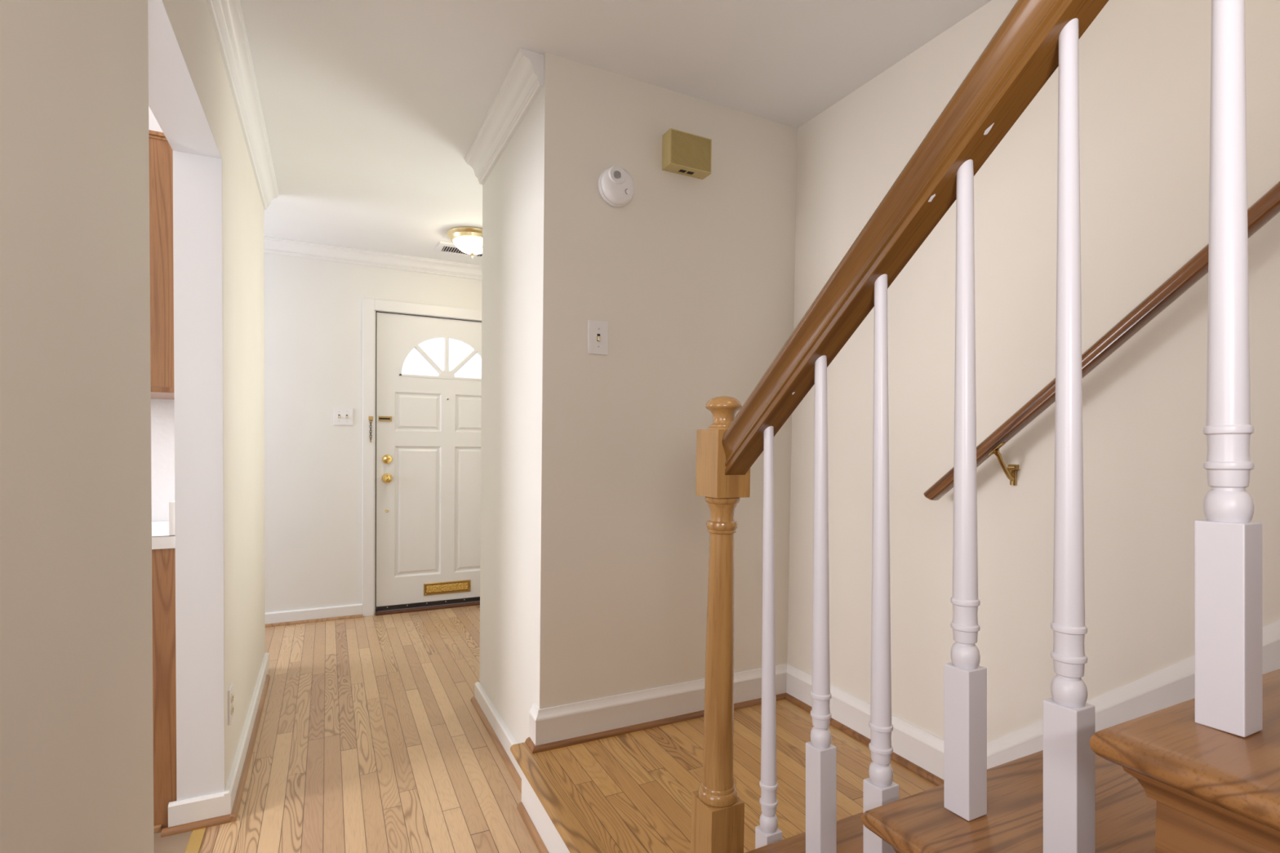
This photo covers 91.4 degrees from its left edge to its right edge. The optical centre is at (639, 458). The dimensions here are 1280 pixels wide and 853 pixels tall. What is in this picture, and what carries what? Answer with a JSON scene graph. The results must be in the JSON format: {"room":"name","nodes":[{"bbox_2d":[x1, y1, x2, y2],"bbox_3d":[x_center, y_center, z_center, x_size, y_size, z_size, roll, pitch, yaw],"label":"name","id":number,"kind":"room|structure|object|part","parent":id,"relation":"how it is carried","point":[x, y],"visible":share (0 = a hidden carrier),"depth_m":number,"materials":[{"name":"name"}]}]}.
{"room":"home entrance hallway","nodes":[
{"label":"home entrance hallway","id":0,"kind":"room"},
{"bbox_2d":[0,0,265,852],"bbox_3d":[-1.314,-0.087,1.847,0.122,2.440,2.963,0,2,-27],"label":"wall","id":1,"kind":"structure","parent":0,"point":[77,722],"depth_m":0.85,"materials":[{"name":"beige paint"}]},
{"bbox_2d":[148,129,173,399],"bbox_3d":[-1.629,-0.586,1.983,0.316,0.766,0.421,0,2,-27],"label":"upper cabinet","id":2,"kind":"object","parent":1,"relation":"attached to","point":[161,153],"visible":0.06,"depth_m":1.86,"materials":[{"name":"brown wood"}]},
{"bbox_3d":[-1.624,-0.960,1.973,0.316,0.020,0.421,0,2,-27],"label":"moulding","id":3,"kind":"part","parent":2,"relation":"part of","materials":[{"name":"brown wood"}]},
{"bbox_3d":[-1.631,-0.212,1.997,0.308,0.017,0.414,0,2,-27],"label":"rail","id":4,"kind":"part","parent":2,"relation":"part of","materials":[{"name":"brown wood"}]},
{"bbox_2d":[168,499,175,535],"bbox_3d":[-1.506,0.176,2.072,0.016,0.102,0.414,0,2,-27],"label":"backsplash","id":5,"kind":"structure","parent":1,"relation":"attached to","point":[171,504],"depth_m":1.89,"materials":[{"name":"white laminate"}]},
{"bbox_2d":[147,0,224,800],"bbox_3d":[-1.148,0.119,1.514,0.122,2.048,0.886,0,2,-27],"label":"lining","id":6,"kind":"object","parent":1,"relation":"attached to","point":[174,101],"visible":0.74,"depth_m":1.90,"materials":[{"name":"white paint"}]},
{"bbox_2d":[168,652,269,826],"bbox_3d":[-1.672,1.067,2.560,0.159,0.086,1.434,0,2,-27],"label":"baseboard","id":7,"kind":"structure","parent":1,"relation":"attached to","point":[220,804],"depth_m":1.95,"materials":[{"name":"white paint"}]},
{"bbox_2d":[227,683,233,725],"bbox_3d":[-1.346,0.808,2.057,0.010,0.115,0.070,0,2,-27],"label":"wall outlet","id":8,"kind":"object","parent":1,"relation":"attached to","point":[230,695],"visible":1,"depth_m":2.04,"materials":[{"name":"white plastic"}]},
{"bbox_2d":[231,692,233,702],"bbox_3d":[-1.343,0.788,2.058,0.004,0.033,0.033,0,2,-27],"label":"receptacle","id":9,"kind":"object","parent":8,"relation":"attached to","point":[232,694],"depth_m":2.05,"materials":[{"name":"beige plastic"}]},
{"bbox_2d":[231,704,233,715],"bbox_3d":[-1.344,0.827,2.059,0.004,0.033,0.033,0,2,-27],"label":"receptacle","id":10,"kind":"object","parent":8,"relation":"attached to","point":[232,705],"depth_m":2.05,"materials":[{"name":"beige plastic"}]},
{"bbox_2d":[205,0,279,209],"bbox_3d":[-1.045,-1.253,1.520,0.066,0.087,3.723,0,2,-27],"label":"crown molding","id":11,"kind":"structure","parent":1,"relation":"attached to","point":[227,18],"depth_m":2.13,"materials":[{"name":"white paint"}]},
{"bbox_2d":[148,106,174,521],"bbox_3d":[-2.222,-0.074,0.855,2.390,2.440,2.200,0,2,-27],"label":"wall","id":12,"kind":"structure","parent":0,"point":[162,411],"depth_m":2.21,"materials":[{"name":"white paint"}]},
{"bbox_2d":[153,604,539,852],"bbox_3d":[-0.631,1.217,0.092,4.354,0.060,8.660,0,2,-27],"label":"floor","id":13,"kind":"structure","parent":0,"point":[371,737],"depth_m":2.39,"materials":[{"name":"brown wood"}]},
{"bbox_2d":[151,548,177,833],"bbox_3d":[-1.762,0.696,1.956,0.578,0.858,0.423,0,2,-27],"label":"base cabinet","id":14,"kind":"object","parent":13,"relation":"on","point":[163,561],"visible":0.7,"depth_m":1.89,"materials":[{"name":"brown wood"}]},
{"bbox_3d":[-1.693,1.121,1.775,0.540,0.018,0.013,0,2,-27],"label":"shoe moulding","id":15,"kind":"part","parent":14,"relation":"part of","materials":[{"name":"brown wood"}]},
{"bbox_2d":[151,499,175,549],"bbox_3d":[-1.770,0.196,1.939,0.608,0.141,0.416,0,2,-27],"label":"countertop","id":16,"kind":"structure","parent":14,"relation":"on","point":[163,535],"depth_m":1.89,"materials":[{"name":"white laminate"}]},
{"bbox_2d":[184,826,206,852],"bbox_3d":[-1.153,1.140,1.526,0.035,0.006,0.852,0,2,-27],"label":"threshold strip","id":17,"kind":"object","parent":13,"relation":"on","point":[193,846],"visible":1,"depth_m":1.84,"materials":[{"name":"gold metal"}]},
{"bbox_2d":[160,813,235,837],"bbox_3d":[-1.349,1.122,1.913,0.188,0.018,0.016,0,2,-27],"label":"quarter round","id":18,"kind":"object","parent":13,"relation":"on","point":[188,827],"visible":1,"depth_m":1.91,"materials":[{"name":"brown wood"}]},
{"bbox_2d":[230,674,270,822],"bbox_3d":[-1.559,1.103,2.531,0.016,0.018,1.310,0,2,-27],"label":"quarter round","id":19,"kind":"object","parent":13,"relation":"on","point":[236,806],"visible":1,"depth_m":2.33,"materials":[{"name":"brown wood"}]},
{"bbox_2d":[375,600,479,615],"bbox_3d":[-1.417,1.055,4.511,0.921,0.018,0.170,0,2,-27],"label":"threshold","id":20,"kind":"object","parent":13,"relation":"on","point":[470,603],"visible":0.26,"depth_m":4.39,"materials":[{"name":"brown wood"}]},
{"bbox_2d":[471,696,521,793],"bbox_3d":[-0.568,1.118,2.470,0.016,0.018,0.911,0,2,-27],"label":"quarter round","id":21,"kind":"object","parent":13,"relation":"on","point":[509,765],"visible":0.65,"depth_m":2.43,"materials":[{"name":"brown wood"}]},
{"bbox_2d":[516,801,549,852],"bbox_3d":[-0.147,1.147,1.545,0.016,0.018,1.108,0,2,-27],"label":"quarter round","id":22,"kind":"object","parent":13,"relation":"on","point":[539,842],"visible":1,"depth_m":1.91,"materials":[{"name":"brown wood"}]},
{"bbox_2d":[745,668,1279,852],"bbox_3d":[0.908,0.415,0.634,1.077,1.555,1.708,0,2,-27],"label":"staircase","id":23,"kind":"structure","parent":13,"relation":"on","point":[1166,781],"depth_m":0.53,"materials":[{"name":"brown wood"}]},
{"bbox_2d":[755,426,782,848],"bbox_3d":[0.215,0.366,1.046,0.032,0.844,0.032,0,0,-27],"label":"baluster","id":24,"kind":"object","parent":23,"relation":"on","point":[767,833],"visible":0.99,"depth_m":1.04,"materials":[{"name":"white paint"}]},
{"bbox_2d":[805,355,836,852],"bbox_3d":[0.270,0.221,0.935,0.032,0.751,0.032,0,0,-27],"label":"baluster","id":25,"kind":"object","parent":23,"relation":"on","point":[820,754],"visible":1,"depth_m":0.93,"materials":[{"name":"white paint"}]},
{"bbox_2d":[862,274,898,852],"bbox_3d":[0.321,0.177,0.834,0.032,0.845,0.032,0,0,-27],"label":"baluster","id":26,"kind":"object","parent":23,"relation":"on","point":[879,789],"visible":1,"depth_m":0.82,"materials":[{"name":"white paint"}]},
{"bbox_2d":[943,159,986,821],"bbox_3d":[0.376,0.032,0.724,0.032,0.751,0.032,0,0,-27],"label":"baluster","id":27,"kind":"object","parent":23,"relation":"on","point":[965,682],"visible":1,"depth_m":0.71,"materials":[{"name":"white paint"}]},
{"bbox_2d":[1043,17,1095,852],"bbox_3d":[0.427,-0.012,0.623,0.032,0.845,0.032,0,0,-27],"label":"baluster","id":28,"kind":"object","parent":23,"relation":"on","point":[1068,721],"visible":1,"depth_m":0.61,"materials":[{"name":"white paint"}]},
{"bbox_3d":[0.916,0.261,0.636,1.061,0.024,0.239,0,2,-27],"label":"cove moulding","id":29,"kind":"part","parent":23,"relation":"part of","materials":[{"name":"brown wood"}]},
{"bbox_2d":[1195,0,1262,737],"bbox_3d":[0.482,-0.156,0.512,0.032,0.751,0.032,0,0,-27],"label":"baluster","id":30,"kind":"object","parent":23,"relation":"on","point":[1228,654],"visible":1,"depth_m":0.50,"materials":[{"name":"white paint"}]},
{"bbox_2d":[264,253,481,613],"bbox_3d":[-2.212,-0.156,4.092,3.604,2.440,0.140,0,2,-27],"label":"wall","id":31,"kind":"structure","parent":0,"point":[313,308],"depth_m":4.07,"materials":[{"name":"paint"}]},
{"bbox_2d":[265,604,362,623],"bbox_3d":[-2.838,1.023,3.728,2.160,0.086,0.018,0,2,-27],"label":"baseboard","id":32,"kind":"structure","parent":31,"relation":"attached to","point":[355,609],"depth_m":4.07,"materials":[{"name":"white paint"}]},
{"bbox_2d":[333,407,353,425],"bbox_3d":[-1.958,-0.277,4.126,0.117,0.114,0.018,0,2,-27],"label":"light switch","id":33,"kind":"object","parent":31,"relation":"attached to","point":[342,416],"visible":1,"depth_m":4.13,"materials":[{"name":"white plastic"}]},
{"bbox_2d":[368,416,373,442],"bbox_3d":[-1.804,-0.195,4.188,0.027,0.176,0.016,0,2,-27],"label":"chain","id":34,"kind":"object","parent":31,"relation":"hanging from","point":[371,418],"visible":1,"depth_m":4.19,"materials":[{"name":"gold metal"}]},
{"bbox_2d":[263,235,482,279],"bbox_3d":[-2.151,-1.329,3.970,3.604,0.087,0.066,0,2,-27],"label":"crown molding","id":35,"kind":"structure","parent":31,"relation":"attached to","point":[272,245],"depth_m":4.14,"materials":[{"name":"white paint"}]},
{"bbox_2d":[362,297,481,617],"bbox_3d":[-1.406,-0.003,4.490,1.083,2.134,0.158,0,2,-27],"label":"door frame","id":36,"kind":"structure","parent":31,"relation":"attached to","point":[369,305],"depth_m":4.20,"materials":[{"name":"white paint"}]},
{"bbox_2d":[375,311,481,611],"bbox_3d":[-1.391,0.025,4.461,0.921,2.041,0.012,0,2,-27],"label":"weatherstrip","id":37,"kind":"structure","parent":31,"relation":"attached to","point":[375,311],"depth_m":4.26,"materials":[{"name":"rubber"}]},
{"bbox_2d":[376,311,481,611],"bbox_3d":[-1.379,0.029,4.440,0.909,2.034,0.113,0,2,-27],"label":"door","id":38,"kind":"structure","parent":31,"relation":"in","point":[428,427],"depth_m":4.39,"materials":[{"name":"white paint"}]},
{"bbox_3d":[-1.737,-0.271,4.259,0.085,0.034,0.011,0,2,-27],"label":"chain slide plate","id":39,"kind":"part","parent":38,"relation":"part of","materials":[{"name":"gold metal"}]},
{"bbox_3d":[-1.718,0.137,4.252,0.068,0.068,0.065,0,2,-27],"label":"knob","id":40,"kind":"part","parent":38,"relation":"part of","materials":[{"name":"gold metal"}]},
{"bbox_2d":[240,0,991,265],"bbox_3d":[-0.619,-1.304,0.068,4.354,0.100,8.750,0,2,-27],"label":"ceiling","id":41,"kind":"structure","parent":0,"point":[374,111],"depth_m":2.08,"materials":[{"name":"paint"}]},
{"bbox_2d":[435,241,482,257],"bbox_3d":[-1.148,-1.358,4.085,0.339,0.008,0.209,0,2,-27],"label":"ceiling vent","id":42,"kind":"object","parent":41,"relation":"in","point":[444,247],"visible":0.59,"depth_m":4.08,"materials":[{"name":"white plastic"}]},
{"bbox_2d":[446,226,482,258],"bbox_3d":[-1.014,-1.281,3.781,0.304,0.144,0.304,0,2,-27],"label":"ceiling light","id":43,"kind":"object","parent":41,"relation":"attached to","point":[468,240],"visible":0.73,"depth_m":3.69,"materials":[{"name":"white glass"}]},
{"bbox_3d":[-1.014,-1.276,3.781,0.233,0.074,0.233,0,2,-27],"label":"lamp shade","id":44,"kind":"part","parent":43,"relation":"part of","materials":[{"name":"white glass"}]},
{"bbox_2d":[479,52,797,743],"bbox_3d":[-0.059,-0.092,2.662,1.031,2.440,0.900,0,2,-27],"label":"wall","id":45,"kind":"structure","parent":0,"point":[594,538],"depth_m":2.21,"materials":[{"name":"beige paint"}]},
{"bbox_2d":[474,681,521,778],"bbox_3d":[-0.550,1.084,2.473,0.018,0.086,0.901,0,2,-27],"label":"baseboard","id":46,"kind":"structure","parent":45,"relation":"attached to","point":[506,739],"depth_m":2.51,"materials":[{"name":"white paint"}]},
{"bbox_2d":[465,48,543,185],"bbox_3d":[-0.543,-1.263,2.391,0.078,0.097,0.884,0,2,-27],"label":"crown molding","id":47,"kind":"structure","parent":45,"relation":"attached to","point":[523,82],"depth_m":2.26,"materials":[{"name":"white paint"}]},
{"bbox_2d":[587,320,608,355],"bbox_3d":[-0.138,-0.406,2.098,0.072,0.112,0.018,0,2,-27],"label":"light switch","id":48,"kind":"object","parent":45,"relation":"attached to","point":[597,331],"visible":1,"depth_m":2.10,"materials":[{"name":"white plastic"}]},
{"bbox_2d":[598,165,635,207],"bbox_3d":[-0.074,-0.916,2.098,0.129,0.129,0.048,0,2,-27],"label":"smoke detector","id":49,"kind":"object","parent":45,"relation":"attached to","point":[616,186],"visible":1,"depth_m":2.08,"materials":[{"name":"white plastic"}]},
{"bbox_2d":[613,170,621,178],"bbox_3d":[-0.075,-0.942,2.074,0.028,0.028,0.001,0,2,-27],"label":"grille","id":50,"kind":"object","parent":49,"relation":"attached to","point":[617,174],"depth_m":2.07,"materials":[{"name":"white plastic"}]},
{"bbox_2d":[662,128,711,179],"bbox_3d":[0.166,-1.073,2.207,0.168,0.120,0.058,0,2,-27],"label":"door chime","id":51,"kind":"object","parent":45,"relation":"attached to","point":[685,153],"visible":1,"depth_m":2.18,"materials":[{"name":"yellow plastic"}]},
{"bbox_2d":[528,663,943,779],"bbox_3d":[0.287,0.897,1.950,1.050,0.127,0.848,0,2,-27],"label":"baseboard","id":52,"kind":"structure","parent":45,"relation":"attached to","point":[913,744],"depth_m":2.16,"materials":[{"name":"white paint"}]},
{"bbox_2d":[541,698,937,852],"bbox_3d":[0.355,1.010,1.809,1.054,0.090,1.058,0,2,-27],"label":"floor","id":53,"kind":"structure","parent":0,"point":[633,789],"depth_m":1.89,"materials":[{"name":"brown wood"}]},
{"bbox_2d":[521,770,569,852],"bbox_3d":[-0.124,1.074,1.556,0.034,0.164,1.112,0,2,-27],"label":"board","id":54,"kind":"object","parent":53,"relation":"attached to","point":[553,841],"visible":0.31,"depth_m":1.85,"materials":[{"name":"white paint"}]},
{"bbox_2d":[510,742,608,852],"bbox_3d":[-0.138,0.978,1.569,0.077,0.026,1.152,0,2,-27],"label":"nosing","id":55,"kind":"structure","parent":53,"relation":"attached to","point":[577,834],"depth_m":1.74,"materials":[{"name":"brown wood"}]},
{"bbox_2d":[690,395,750,852],"bbox_3d":[0.149,0.431,1.173,0.074,1.094,0.074,0,2,-27],"label":"newel post","id":56,"kind":"object","parent":53,"relation":"on","point":[717,811],"visible":0.91,"depth_m":1.15,"materials":[{"name":"brown wood"}]},
{"bbox_2d":[721,0,1108,475],"bbox_3d":[0.467,-0.539,0.542,0.059,1.174,1.284,0,2,-27],"label":"handrail","id":57,"kind":"object","parent":56,"relation":"attached to","point":[1022,55],"visible":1,"depth_m":0.76,"materials":[{"name":"brown wood"}]},
{"bbox_2d":[524,693,943,786],"bbox_3d":[0.305,0.955,1.877,1.046,0.017,0.988,0,2,-27],"label":"quarter round","id":58,"kind":"object","parent":53,"relation":"on","point":[533,748],"visible":0.71,"depth_m":2.15,"materials":[{"name":"brown wood"}]},
{"bbox_2d":[786,0,1279,743],"bbox_3d":[0.748,-1.403,2.314,0.100,5.100,5.950,0,2,-27],"label":"wall","id":59,"kind":"structure","parent":0,"point":[1144,65],"depth_m":1.64,"materials":[{"name":"beige paint"}]},
{"bbox_2d":[923,181,1279,500],"bbox_3d":[1.298,-0.645,0.996,0.106,1.586,1.877,0,2,-27],"label":"wall handrail","id":60,"kind":"object","parent":59,"relation":"attached to","point":[1268,206],"visible":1,"depth_m":1.38,"materials":[{"name":"brown wood"}]},
{"bbox_3d":[0.968,0.019,1.661,0.084,0.085,0.016,0,2,-27],"label":"bracket arm","id":61,"kind":"part","parent":60,"relation":"part of","materials":[{"name":"gold metal"}]},
{"bbox_2d":[986,620,1279,768],"bbox_3d":[1.411,0.057,0.856,0.019,1.892,2.065,0,2,-27],"label":"skirt board","id":62,"kind":"object","parent":59,"relation":"attached to","point":[1175,684],"depth_m":1.41,"materials":[{"name":"white paint"}]},
{"bbox_3d":[-2.726,1.119,2.878,1.598,0.060,1.800,0,2,-27],"label":"floor","id":63,"kind":"structure","parent":0,"visible":0},
{"bbox_2d":[265,613,362,627],"bbox_3d":[-2.831,1.057,3.714,2.160,0.018,0.016,0,2,-27],"label":"quarter round","id":64,"kind":"object","parent":63,"relation":"on","point":[306,621],"visible":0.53,"depth_m":4.06,"materials":[{"name":"brown wood"}]}
]}

